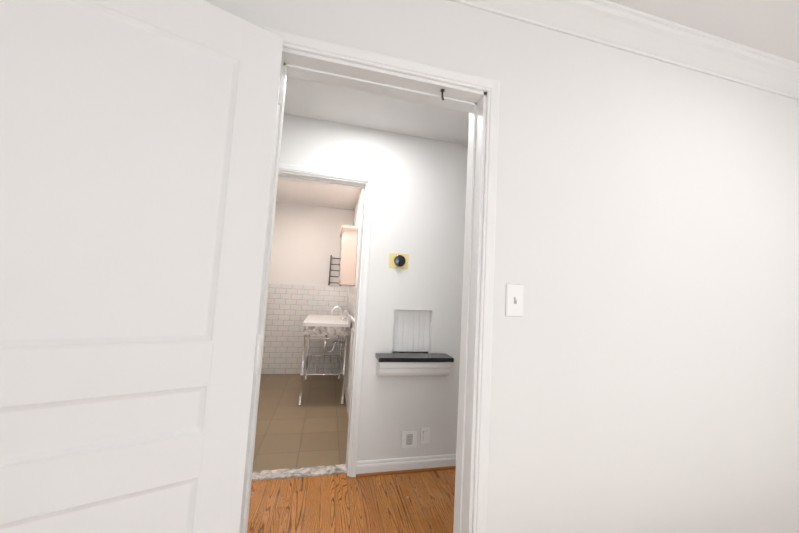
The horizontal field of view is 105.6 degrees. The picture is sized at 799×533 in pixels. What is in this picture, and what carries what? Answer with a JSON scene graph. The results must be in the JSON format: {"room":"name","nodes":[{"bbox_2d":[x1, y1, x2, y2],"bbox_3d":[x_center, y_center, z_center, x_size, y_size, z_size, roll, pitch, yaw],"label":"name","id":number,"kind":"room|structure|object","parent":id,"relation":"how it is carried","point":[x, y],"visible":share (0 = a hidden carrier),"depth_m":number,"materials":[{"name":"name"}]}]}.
{"room":"bedroom","nodes":[
{"label":"bedroom","id":0,"kind":"room"},
{"bbox_2d":[253,374,347,470],"bbox_3d":[-0.076,1.586,3.436,3.770,0.098,2.540,4,-5,-13],"label":"floor","id":1,"kind":"structure","parent":0,"point":[311,430],"depth_m":2.78,"materials":[{"name":"beige tile"}]},
{"bbox_2d":[298,306,350,405],"bbox_3d":[-0.913,0.992,3.719,0.500,1.035,0.963,4,-5,-13],"label":"console","id":2,"kind":"object","parent":1,"relation":"on","point":[326,325],"visible":1,"depth_m":3.33,"materials":[{"name":"white stone"}]},
{"bbox_2d":[261,202,353,373],"bbox_3d":[-1.325,0.321,4.469,1.130,2.440,0.120,4,-5,-13],"label":"wall","id":3,"kind":"structure","parent":0,"point":[306,241],"depth_m":4.39,"materials":[{"name":"paint"}]},
{"bbox_2d":[328,255,340,285],"bbox_3d":[-0.943,0.061,4.477,0.179,0.440,0.068,4,-5,-13],"label":"towel rail","id":4,"kind":"object","parent":3,"relation":"attached to","point":[331,258],"visible":0.58,"depth_m":4.44,"materials":[{"name":"grey metal"}]},
{"bbox_2d":[247,469,455,532],"bbox_3d":[0.805,1.344,-0.303,3.770,0.100,5.160,4,-5,-13],"label":"floor","id":5,"kind":"structure","parent":0,"point":[418,502],"depth_m":1.78,"materials":[{"name":"brown wood"}]},
{"bbox_2d":[349,188,362,310],"bbox_3d":[-0.451,0.292,3.478,0.120,2.440,2.450,4,-5,-13],"label":"wall","id":6,"kind":"structure","parent":0,"point":[357,218],"depth_m":3.55,"materials":[{"name":"paint"}]},
{"bbox_2d":[338,225,358,284],"bbox_3d":[-0.671,-0.110,3.848,0.191,0.685,0.696,4,-5,-13],"label":"upper cabinet","id":7,"kind":"object","parent":6,"relation":"attached to","point":[348,254],"visible":0.98,"depth_m":3.54,"materials":[{"name":"beige paint"}]},
{"bbox_2d":[342,287,356,418],"bbox_3d":[-0.548,0.868,3.387,0.030,1.270,2.270,4,-5,-13],"label":"wainscot panel","id":8,"kind":"object","parent":6,"relation":"attached to","point":[351,302],"visible":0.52,"depth_m":3.47,"materials":[{"name":"white paint"}]},
{"bbox_2d":[348,370,350,402],"bbox_3d":[-0.472,1.164,2.907,0.012,0.225,0.380,4,-5,-13],"label":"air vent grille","id":9,"kind":"object","parent":8,"relation":"attached to","point":[349,383],"visible":0.56,"depth_m":2.95,"materials":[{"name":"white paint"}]},
{"bbox_2d":[279,114,467,460],"bbox_3d":[-0.162,0.212,2.233,2.870,2.440,0.130,4,-5,-13],"label":"wall","id":10,"kind":"structure","parent":0,"point":[419,204],"depth_m":2.22,"materials":[{"name":"paint"}]},
{"bbox_2d":[252,464,346,480],"bbox_3d":[-0.691,1.393,2.043,0.683,0.022,0.090,4,-5,-13],"label":"sill","id":11,"kind":"structure","parent":10,"relation":"attached to","point":[296,472],"depth_m":2.04,"materials":[{"name":"stone"}]},
{"bbox_2d":[389,253,408,268],"bbox_3d":[-0.002,-0.041,2.205,0.144,0.108,0.031,4,-5,-13],"label":"thermostat","id":12,"kind":"object","parent":10,"relation":"attached to","point":[399,261],"visible":1,"depth_m":2.20,"materials":[{"name":"yellow plastic"}]},
{"bbox_2d":[356,454,455,476],"bbox_3d":[0.389,1.419,2.205,1.402,0.092,0.026,4,-5,-13],"label":"baseboard","id":13,"kind":"structure","parent":10,"relation":"attached to","point":[367,468],"depth_m":2.10,"materials":[{"name":"white paint"}]},
{"bbox_2d":[392,309,429,351],"bbox_3d":[0.085,0.478,2.263,0.287,0.312,0.005,4,-5,-13],"label":"panel","id":14,"kind":"object","parent":10,"relation":"attached to","point":[419,327],"visible":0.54,"depth_m":2.26,"materials":[{"name":"white paint"}]},
{"bbox_2d":[375,352,453,375],"bbox_3d":[0.095,0.696,2.147,0.530,0.140,0.205,4,-5,-13],"label":"niche shelf","id":15,"kind":"object","parent":10,"relation":"attached to","point":[412,364],"visible":0.96,"depth_m":2.08,"materials":[{"name":"white paint"}]},
{"bbox_2d":[203,0,798,532],"bbox_3d":[0.539,0.171,1.212,3.770,2.440,0.120,4,-5,-13],"label":"wall","id":16,"kind":"structure","parent":0,"point":[645,366],"depth_m":1.25,"materials":[{"name":"paint"}]},
{"bbox_2d":[0,0,283,532],"bbox_3d":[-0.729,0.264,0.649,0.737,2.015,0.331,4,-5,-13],"label":"door","id":17,"kind":"structure","parent":16,"relation":"in","point":[137,137],"depth_m":0.73,"materials":[{"name":"paint"}]},
{"bbox_2d":[239,26,499,532],"bbox_3d":[-0.100,0.305,1.053,0.839,2.080,0.160,4,-5,-13],"label":"door frame","id":18,"kind":"structure","parent":16,"relation":"attached to","point":[475,97],"depth_m":1.01,"materials":[{"name":"white paint"}]},
{"bbox_2d":[440,89,444,100],"bbox_3d":[0.161,-0.642,1.134,0.017,0.040,0.016,4,-5,-13],"label":"hook","id":19,"kind":"object","parent":16,"relation":"attached to","point":[442,91],"visible":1,"depth_m":1.13,"materials":[{"name":"grey metal"}]},
{"bbox_2d":[505,284,523,316],"bbox_3d":[0.430,0.125,1.119,0.074,0.120,0.017,4,-5,-13],"label":"switch plate","id":20,"kind":"object","parent":16,"relation":"attached to","point":[514,300],"visible":1,"depth_m":1.12,"materials":[{"name":"white plastic"}]},
{"bbox_2d":[448,0,798,100],"bbox_3d":[0.634,-1.012,1.195,3.300,0.076,0.104,4,-5,-13],"label":"crown molding","id":21,"kind":"structure","parent":16,"relation":"attached to","point":[616,26],"depth_m":1.25,"materials":[{"name":"white paint"}]},
{"bbox_2d":[276,0,798,209],"bbox_3d":[0.652,-1.105,1.125,3.770,0.100,7.700,4,-5,-13],"label":"ceiling","id":22,"kind":"structure","parent":0,"point":[770,26],"depth_m":1.88,"materials":[{"name":"paint"}]},
{"bbox_3d":[2.783,0.171,-0.369,0.120,2.440,3.980,4,-5,-13],"label":"wall","id":23,"kind":"structure","parent":0,"visible":0},
{"bbox_2d":[401,430,417,447],"bbox_3d":[0.070,1.228,2.152,0.117,0.117,0.008,4,-5,-13],"label":"electrical outlet plate","id":24,"kind":"object","parent":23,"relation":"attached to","point":[408,439],"depth_m":2.15,"materials":[{"name":"white plastic"}]},
{"bbox_2d":[420,427,429,443],"bbox_3d":[0.186,1.216,2.180,0.072,0.117,0.009,4,-5,-13],"label":"electrical outlet plate","id":25,"kind":"object","parent":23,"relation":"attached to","point":[425,431],"depth_m":2.18,"materials":[{"name":"white plastic"}]}
]}

